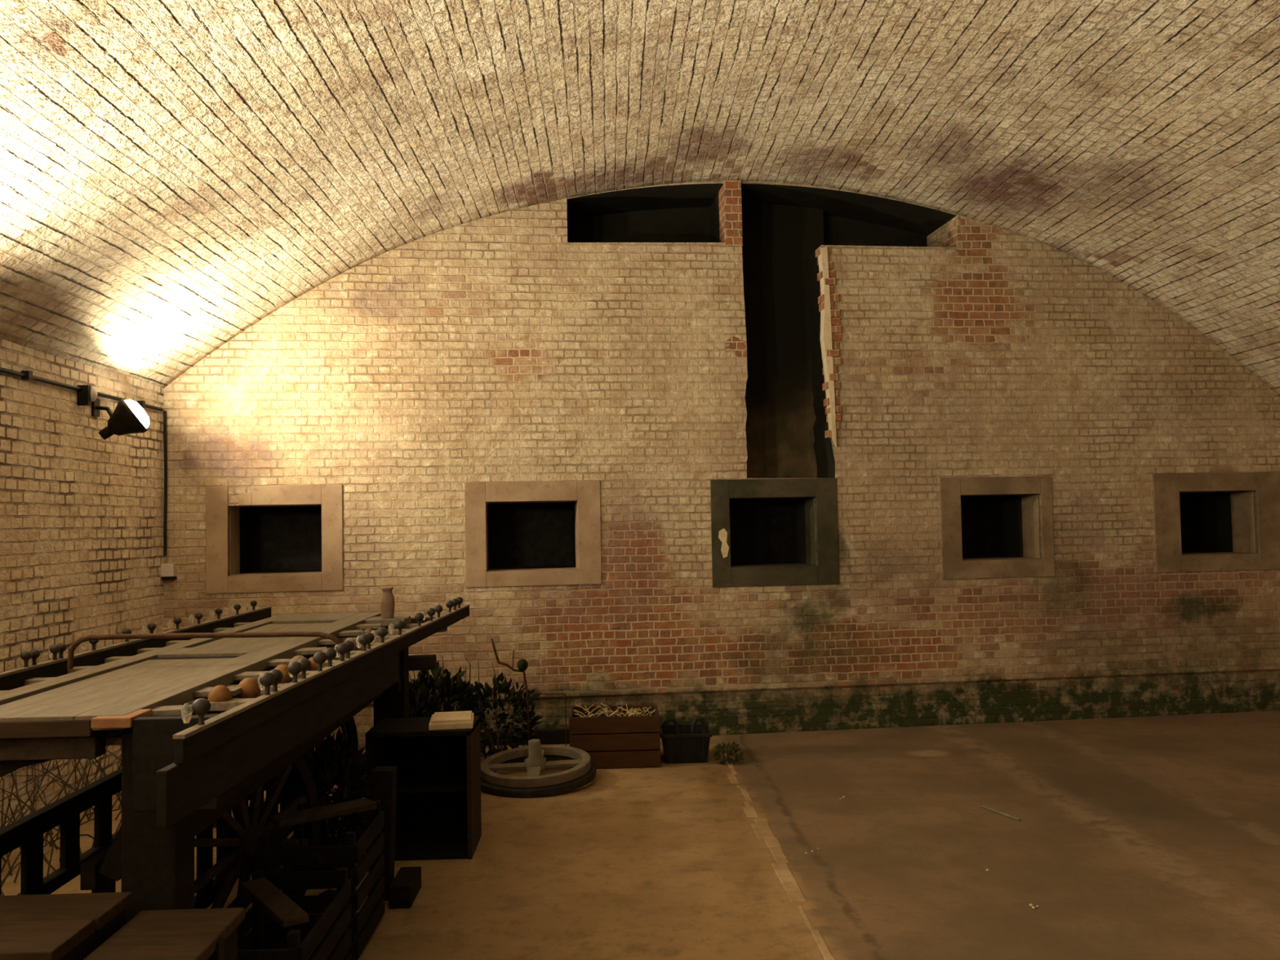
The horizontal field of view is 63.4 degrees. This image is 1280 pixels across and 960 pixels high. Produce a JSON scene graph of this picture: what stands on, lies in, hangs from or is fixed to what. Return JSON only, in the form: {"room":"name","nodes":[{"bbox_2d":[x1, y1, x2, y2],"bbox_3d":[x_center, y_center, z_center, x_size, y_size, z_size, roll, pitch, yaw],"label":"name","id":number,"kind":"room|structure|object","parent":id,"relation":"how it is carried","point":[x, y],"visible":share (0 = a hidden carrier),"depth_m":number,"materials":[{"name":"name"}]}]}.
{"room":"brick vaulted cellar","nodes":[
{"label":"brick vaulted cellar","id":0,"kind":"room"},
{"bbox_2d":[0,338,164,826],"bbox_3d":[-3.694,0.498,2.086,0.400,3.011,12.444,-1,-2,-2],"label":"wall","id":1,"kind":"structure","parent":0,"point":[82,512],"depth_m":6.61,"materials":[{"name":"brick"}]},
{"bbox_2d":[0,367,163,411],"bbox_3d":[-3.491,-0.790,2.004,0.045,0.050,11.960,-1,-2,-2],"label":"conduit","id":2,"kind":"object","parent":1,"relation":"attached to","point":[24,375],"visible":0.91,"depth_m":6.44,"materials":[{"name":"black metal"}]},
{"bbox_2d":[76,385,97,405],"bbox_3d":[-3.615,-0.552,6.785,0.100,0.130,0.090,-1,-2,-2],"label":"junction box","id":3,"kind":"object","parent":2,"relation":"attached to","point":[88,393],"visible":1,"depth_m":6.74,"materials":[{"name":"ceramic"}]},
{"bbox_2d":[91,398,149,439],"bbox_3d":[-3.488,-0.409,6.965,0.362,0.284,0.258,-1,-2,-2],"label":"floodlight","id":4,"kind":"object","parent":1,"relation":"attached to","point":[128,416],"visible":1,"depth_m":6.88,"materials":[{"name":"black metal"}]},
{"bbox_2d":[163,410,167,555],"bbox_3d":[-3.662,0.025,7.988,0.029,1.121,0.034,-1,-2,-2],"label":"cable","id":5,"kind":"object","parent":1,"relation":"attached to","point":[164,411],"visible":1,"depth_m":7.99,"materials":[{"name":"black metal"}]},
{"bbox_2d":[0,0,1279,396],"bbox_3d":[1.239,-1.909,2.634,9.912,2.234,13.035,-1,-2,-2],"label":"ceiling","id":6,"kind":"structure","parent":0,"point":[175,175],"depth_m":6.29,"materials":[{"name":"brick"}]},
{"bbox_2d":[0,710,1279,959],"bbox_3d":[1.295,1.971,2.863,10.372,0.250,14.600,-1,-2,-2],"label":"floor","id":7,"kind":"structure","parent":0,"point":[1150,837],"depth_m":5.42,"materials":[{"name":"concrete"}]},
{"bbox_2d":[0,745,121,895],"bbox_3d":[-3.134,1.506,5.575,0.857,1.063,3.681,-1,-2,-2],"label":"dry twigs","id":8,"kind":"object","parent":7,"relation":"on","point":[21,814],"visible":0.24,"depth_m":5.51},
{"bbox_2d":[0,892,132,959],"bbox_3d":[-2.232,1.567,2.828,1.470,0.682,0.440,-1,-2,-2],"label":"bench","id":9,"kind":"object","parent":7,"relation":"on","point":[51,926],"visible":1,"depth_m":2.88,"materials":[{"name":"brown wood"}]},
{"bbox_2d":[83,907,244,959],"bbox_3d":[-1.313,1.575,2.691,0.318,0.622,0.790,-1,-2,-2],"label":"bench","id":10,"kind":"object","parent":7,"relation":"on","point":[197,934],"visible":1,"depth_m":2.90,"materials":[{"name":"brown wood"}]},
{"bbox_2d":[0,596,470,923],"bbox_3d":[-1.890,1.325,4.980,1.574,1.331,4.816,-1,-2,-2],"label":"frame","id":11,"kind":"object","parent":7,"relation":"on","point":[178,775],"visible":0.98,"depth_m":3.64,"materials":[{"name":"brown wood"}]},
{"bbox_2d":[0,612,381,730],"bbox_3d":[-1.876,0.813,4.943,0.805,0.045,3.640,-1,-2,-2],"label":"panelled door","id":12,"kind":"structure","parent":11,"relation":"on","point":[161,680],"depth_m":4.05,"materials":[{"name":"brown wood"}]},
{"bbox_2d":[207,684,231,702],"bbox_3d":[-1.476,0.767,3.641,0.080,0.092,0.080,-1,-2,-2],"label":"ball","id":13,"kind":"object","parent":11,"relation":"on","point":[220,693],"visible":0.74,"depth_m":3.62,"materials":[{"name":"orange"}]},
{"bbox_2d":[236,677,261,698],"bbox_3d":[-1.427,0.769,3.777,0.084,0.097,0.084,-1,-2,-2],"label":"ball","id":14,"kind":"object","parent":11,"relation":"on","point":[250,686],"visible":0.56,"depth_m":3.75,"materials":[{"name":"orange"}]},
{"bbox_2d":[274,664,293,683],"bbox_3d":[-1.426,0.784,4.132,0.084,0.097,0.084,-1,-2,-2],"label":"ball","id":15,"kind":"object","parent":11,"relation":"on","point":[283,668],"visible":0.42,"depth_m":4.11,"materials":[{"name":"orange"}]},
{"bbox_2d":[288,655,308,671],"bbox_3d":[-1.456,0.796,4.420,0.084,0.097,0.084,-1,-2,-2],"label":"ball","id":16,"kind":"object","parent":11,"relation":"on","point":[296,658],"visible":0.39,"depth_m":4.40,"materials":[{"name":"ceramic"}]},
{"bbox_2d":[307,657,322,671],"bbox_3d":[-1.409,0.805,4.474,0.072,0.083,0.072,-1,-2,-2],"label":"ball","id":17,"kind":"object","parent":11,"relation":"on","point":[313,667],"visible":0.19,"depth_m":4.44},
{"bbox_2d":[344,637,356,650],"bbox_3d":[-1.474,0.841,5.263,0.068,0.078,0.068,-1,-2,-2],"label":"ball","id":18,"kind":"object","parent":11,"relation":"on","point":[351,639],"visible":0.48,"depth_m":5.25,"materials":[{"name":"ceramic"}]},
{"bbox_2d":[364,628,372,632],"bbox_3d":[-1.511,0.864,5.771,0.064,0.074,0.064,-1,-2,-2],"label":"ball","id":19,"kind":"object","parent":11,"relation":"on","point":[367,630],"visible":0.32,"depth_m":5.75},
{"bbox_2d":[379,586,395,618],"bbox_3d":[-1.549,0.752,6.350,0.090,0.188,0.090,-1,-2,-2],"label":"vase","id":20,"kind":"object","parent":11,"relation":"on","point":[387,603],"visible":1,"depth_m":6.32,"materials":[{"name":"ceramic"}]},
{"bbox_2d":[194,755,319,946],"bbox_3d":[-1.637,1.520,4.341,0.185,0.881,0.880,-2,-2,18],"label":"wheel","id":21,"kind":"object","parent":7,"relation":"on","point":[239,844],"visible":0.38,"depth_m":4.32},
{"bbox_2d":[226,866,351,959],"bbox_3d":[-1.313,1.718,3.715,0.388,0.420,0.674,-1,-2,-2],"label":"crate","id":22,"kind":"object","parent":7,"relation":"on","point":[252,948],"visible":0.8,"depth_m":3.86,"materials":[{"name":"brown wood"}]},
{"bbox_2d":[240,877,308,928],"bbox_3d":[-1.317,1.513,3.720,0.090,0.026,0.488,1,-3,-37],"label":"timber offcut","id":23,"kind":"object","parent":22,"relation":"on","point":[274,902],"visible":1,"depth_m":3.67,"materials":[{"name":"brown wood"}]},
{"bbox_2d":[231,716,358,847],"bbox_3d":[-1.859,1.557,5.634,0.180,0.919,0.919,-2,-3,25],"label":"wheel","id":24,"kind":"object","parent":7,"relation":"on","point":[350,726],"visible":0.09,"depth_m":5.90,"materials":[{"name":"brown wood"}]},
{"bbox_2d":[254,800,384,959],"bbox_3d":[-1.345,1.697,4.396,0.408,0.520,0.514,-1,-2,-2],"label":"crate","id":25,"kind":"object","parent":7,"relation":"on","point":[268,857],"visible":0.68,"depth_m":4.15,"materials":[{"name":"brown wood"}]},
{"bbox_2d":[269,797,377,827],"bbox_3d":[-1.351,1.423,4.434,0.428,0.026,0.120,1,-3,-39],"label":"timber offcut","id":26,"kind":"object","parent":25,"relation":"on","point":[294,818],"visible":1,"depth_m":4.40,"materials":[{"name":"brown wood"}]},
{"bbox_2d":[319,888,336,894],"bbox_3d":[-1.383,1.938,4.762,0.179,0.070,0.070,-2,-3,25],"label":"timber offcut","id":27,"kind":"object","parent":7,"relation":"on","point":[329,891],"visible":0.22,"depth_m":4.78,"materials":[{"name":"brown wood"}]},
{"bbox_2d":[289,723,373,871],"bbox_3d":[-1.577,1.637,5.342,0.447,0.882,0.548,-1,-2,-2],"label":"shrub","id":28,"kind":"object","parent":7,"relation":"on","point":[332,764],"visible":0.62,"depth_m":5.26,"materials":[{"name":"green plant"}]},
{"bbox_2d":[368,765,397,901],"bbox_3d":[-1.223,1.676,4.923,0.120,0.605,0.120,-1,-2,-2],"label":"timber offcut","id":29,"kind":"object","parent":7,"relation":"on","point":[384,779],"visible":0.54,"depth_m":4.88,"materials":[{"name":"brown wood"}]},
{"bbox_2d":[388,866,421,908],"bbox_3d":[-1.108,1.923,4.891,0.100,0.100,0.280,-1,-2,-2],"label":"timber offcut","id":30,"kind":"object","parent":7,"relation":"on","point":[403,890],"visible":1,"depth_m":4.79,"materials":[{"name":"brown wood"}]},
{"bbox_2d":[365,715,481,861],"bbox_3d":[-1.170,1.670,5.650,0.550,0.670,0.420,-1,-2,-2],"label":"base cabinet","id":31,"kind":"object","parent":7,"relation":"on","point":[438,813],"visible":0.75,"depth_m":5.79,"materials":[{"name":"brown wood"}]},
{"bbox_2d":[394,831,467,861],"bbox_3d":[-1.164,1.989,5.634,0.506,0.030,0.395,-1,-2,-2],"label":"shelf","id":32,"kind":"object","parent":31,"relation":"attached to","point":[409,845],"depth_m":5.59,"materials":[{"name":"brown wood"}]},
{"bbox_2d":[396,773,466,793],"bbox_3d":[-1.171,1.663,5.682,0.506,0.020,0.325,-1,-2,-2],"label":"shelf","id":33,"kind":"object","parent":31,"relation":"attached to","point":[406,782],"depth_m":5.65,"materials":[{"name":"brown wood"}]},
{"bbox_2d":[428,711,474,730],"bbox_3d":[-1.026,1.309,5.649,0.230,0.046,0.300,-1,-2,-8],"label":"ledger","id":34,"kind":"object","parent":31,"relation":"on","point":[456,719],"visible":1,"depth_m":5.53,"materials":[{"name":"paper"}]},
{"bbox_2d":[408,671,444,717],"bbox_3d":[-1.506,1.646,6.790,0.532,0.963,0.608,-1,-2,-2],"label":"shrub","id":35,"kind":"object","parent":7,"relation":"on","point":[431,706],"visible":0.16,"depth_m":6.78,"materials":[{"name":"green plant"}]},
{"bbox_2d":[408,655,490,747],"bbox_3d":[-1.397,1.654,7.199,0.725,0.951,0.660,-1,-2,-2],"label":"shrub","id":36,"kind":"object","parent":7,"relation":"on","point":[460,691],"visible":0.25,"depth_m":7.15,"materials":[{"name":"green plant"}]},
{"bbox_2d":[455,662,543,758],"bbox_3d":[-1.083,1.736,7.750,0.736,0.778,0.479,-1,-2,-2],"label":"shrub","id":37,"kind":"object","parent":7,"relation":"on","point":[504,687],"visible":0.69,"depth_m":7.72,"materials":[{"name":"green plant"}]},
{"bbox_2d":[491,638,566,746],"bbox_3d":[-0.821,1.626,7.667,0.549,0.911,0.079,-1,-2,-2],"label":"iron stand","id":38,"kind":"object","parent":7,"relation":"on","point":[522,664],"visible":0.92,"depth_m":7.66,"materials":[{"name":"black metal"}]},
{"bbox_2d":[480,738,596,797],"bbox_3d":[-0.708,1.911,7.040,0.820,0.289,0.820,-1,-2,-2],"label":"wheel","id":39,"kind":"object","parent":7,"relation":"on","point":[535,758],"visible":0.97,"depth_m":6.89,"materials":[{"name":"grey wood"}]},
{"bbox_2d":[568,704,660,768],"bbox_3d":[-0.185,1.880,7.606,0.646,0.368,0.440,-1,-2,-2],"label":"wooden crate","id":40,"kind":"object","parent":7,"relation":"on","point":[621,741],"visible":0.82,"depth_m":7.39,"materials":[{"name":"brown wood"}]},
{"bbox_2d":[573,702,655,717],"bbox_3d":[-0.189,1.701,7.608,0.590,0.075,0.422,-1,-2,-2],"label":"straw","id":41,"kind":"object","parent":40,"relation":"on","point":[635,711],"visible":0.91,"depth_m":7.62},
{"bbox_2d":[659,716,712,764],"bbox_3d":[0.331,1.897,7.667,0.377,0.326,0.380,-1,-2,-2],"label":"plastic basket","id":42,"kind":"object","parent":7,"relation":"on","point":[681,743],"visible":0.92,"depth_m":7.50,"materials":[{"name":"black plastic"}]},
{"bbox_2d":[710,741,746,764],"bbox_3d":[0.636,1.976,7.495,0.259,0.179,0.238,-1,-2,-2],"label":"plant","id":43,"kind":"object","parent":7,"relation":"on","point":[731,756],"visible":1,"depth_m":7.47,"materials":[{"name":"green plant"}]},
{"bbox_2d":[720,754,835,959],"bbox_3d":[0.709,1.966,5.350,0.119,0.026,4.804,-1,-2,-2],"label":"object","id":44,"kind":"structure","parent":7,"relation":"on","point":[762,828],"depth_m":5.29,"materials":[{"name":"stone"}]},
{"bbox_2d":[604,795,1039,908],"bbox_3d":[1.114,1.968,5.919,1.055,0.012,2.804,1,-3,-43],"label":"crumbs","id":45,"kind":"object","parent":7,"relation":"on","point":[987,869],"visible":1,"depth_m":5.10,"materials":[{"name":"paint"}]},
{"bbox_2d":[982,804,1020,821],"bbox_3d":[2.118,1.954,6.079,0.016,0.016,0.318,0,-3,-22],"label":"stick","id":46,"kind":"object","parent":7,"relation":"on","point":[984,806],"visible":1,"depth_m":6.07,"materials":[{"name":"brown wood"}]},
{"bbox_2d":[163,181,1279,751],"bbox_3d":[1.019,-0.194,9.047,10.212,4.792,0.850,-1,-2,-7],"label":"wall","id":47,"kind":"structure","parent":0,"point":[500,347],"depth_m":8.59,"materials":[{"name":"brick"}]},
{"bbox_2d":[160,563,177,580],"bbox_3d":[-3.647,0.708,7.987,0.130,0.125,0.050,-1,-2,-7],"label":"box","id":48,"kind":"object","parent":47,"relation":"attached to","point":[167,570],"visible":1,"depth_m":7.97,"materials":[{"name":"beige plastic"}]},
{"bbox_2d":[205,484,342,593],"bbox_3d":[-2.890,0.469,8.361,1.035,0.836,0.512,-1,-2,-7],"label":"window","id":49,"kind":"structure","parent":47,"relation":"in","point":[218,580],"depth_m":8.12,"materials":[{"name":"beige stone"}]},
{"bbox_2d":[239,505,321,573],"bbox_3d":[-2.924,0.493,8.649,0.770,0.608,0.410,-1,-2,-7],"label":"trim","id":50,"kind":"structure","parent":47,"relation":"attached to","point":[245,513],"depth_m":8.59,"materials":[{"name":"brick"}]},
{"bbox_2d":[252,506,321,571],"bbox_3d":[-2.949,0.502,8.852,0.810,0.648,0.040,-1,-2,-7],"label":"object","id":51,"kind":"structure","parent":47,"relation":"attached to","point":[284,539],"depth_m":8.83,"materials":[{"name":"black metal"}]},
{"bbox_2d":[488,502,573,567],"bbox_3d":[-0.958,0.483,9.095,0.838,0.659,0.040,-1,-2,-7],"label":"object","id":52,"kind":"object","parent":47,"relation":"attached to","point":[521,535],"depth_m":9.07,"materials":[{"name":"black metal"}]},
{"bbox_2d":[487,502,575,569],"bbox_3d":[-0.933,0.474,8.892,0.798,0.619,0.410,-1,-2,-7],"label":"trim","id":53,"kind":"structure","parent":47,"relation":"attached to","point":[573,503],"depth_m":8.85,"materials":[{"name":"brick"}]},
{"bbox_2d":[464,480,601,587],"bbox_3d":[-0.890,0.440,8.605,1.092,0.846,0.512,-1,-2,-7],"label":"window","id":54,"kind":"structure","parent":47,"relation":"in","point":[477,495],"depth_m":8.36,"materials":[{"name":"beige stone"}]},
{"bbox_2d":[718,180,742,246],"bbox_3d":[0.766,-2.235,8.778,0.144,0.565,0.238,-1,-2,-7],"label":"brick pillar","id":55,"kind":"structure","parent":47,"relation":"attached to","point":[730,193],"depth_m":8.66,"materials":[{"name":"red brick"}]},
{"bbox_2d":[729,499,793,563],"bbox_3d":[1.021,0.462,9.337,0.839,0.670,0.040,-1,-2,-7],"label":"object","id":56,"kind":"structure","parent":47,"relation":"attached to","point":[761,531],"depth_m":9.32,"materials":[{"name":"black metal"}]},
{"bbox_2d":[729,497,806,564],"bbox_3d":[1.046,0.453,9.133,0.799,0.630,0.410,-1,-2,-7],"label":"trim","id":57,"kind":"structure","parent":47,"relation":"attached to","point":[798,504],"depth_m":9.14,"materials":[{"name":"brick"}]},
{"bbox_2d":[710,478,839,587],"bbox_3d":[1.092,0.445,8.844,1.074,0.887,0.516,-1,-2,-7],"label":"window","id":58,"kind":"structure","parent":47,"relation":"in","point":[827,570],"depth_m":8.61,"materials":[{"name":"paint"}]},
{"bbox_2d":[369,664,1279,704],"bbox_3d":[1.106,1.702,8.542,9.612,0.040,0.050,-1,-2,-7],"label":"baseboard","id":59,"kind":"structure","parent":47,"relation":"attached to","point":[1144,672],"depth_m":8.65,"materials":[{"name":"concrete"}]},
{"bbox_2d":[815,246,841,446],"bbox_3d":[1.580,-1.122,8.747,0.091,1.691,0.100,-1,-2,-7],"label":"trim","id":60,"kind":"structure","parent":47,"relation":"attached to","point":[825,314],"depth_m":8.71,"materials":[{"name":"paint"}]},
{"bbox_2d":[960,496,1002,556],"bbox_3d":[2.998,0.433,9.578,0.819,0.657,0.040,-1,-2,-7],"label":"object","id":61,"kind":"structure","parent":47,"relation":"attached to","point":[981,522],"depth_m":9.58,"materials":[{"name":"black metal"}]},
{"bbox_2d":[960,495,1023,558],"bbox_3d":[3.022,0.424,9.375,0.779,0.617,0.410,-1,-2,-7],"label":"trim","id":62,"kind":"structure","parent":47,"relation":"attached to","point":[1011,505],"depth_m":9.39,"materials":[{"name":"brick"}]},
{"bbox_2d":[939,475,1055,579],"bbox_3d":[3.021,0.415,9.082,1.006,0.861,0.512,-1,-2,-7],"label":"window","id":63,"kind":"structure","parent":47,"relation":"in","point":[951,489],"depth_m":8.84,"materials":[{"name":"beige stone"}]},
{"bbox_2d":[1179,493,1204,551],"bbox_3d":[4.991,0.406,9.822,0.835,0.656,0.040,-1,-2,-7],"label":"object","id":64,"kind":"structure","parent":47,"relation":"attached to","point":[1190,504],"depth_m":9.83,"materials":[{"name":"black metal"}]},
{"bbox_2d":[1179,492,1232,553],"bbox_3d":[5.016,0.397,9.618,0.795,0.616,0.410,-1,-2,-7],"label":"trim","id":65,"kind":"structure","parent":47,"relation":"attached to","point":[1216,506],"depth_m":9.64,"materials":[{"name":"brick"}]},
{"bbox_2d":[1152,471,1279,572],"bbox_3d":[5.061,0.376,9.332,1.237,0.860,0.512,-1,-2,-7],"label":"window","id":66,"kind":"structure","parent":47,"relation":"in","point":[1166,487],"depth_m":9.10,"materials":[{"name":"beige stone"}]},
{"bbox_2d":[567,207,927,246],"bbox_3d":[1.001,-2.347,9.436,3.706,0.974,0.120,-1,-2,-7],"label":"wall","id":67,"kind":"structure","parent":0,"point":[690,224],"depth_m":9.29,"materials":[{"name":"brick"}]},
{"bbox_2d":[741,202,823,478],"bbox_3d":[1.167,-1.313,9.270,0.994,2.758,0.120,-1,-2,-7],"label":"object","id":68,"kind":"structure","parent":0,"point":[777,239],"depth_m":9.22,"materials":[{"name":"black"}]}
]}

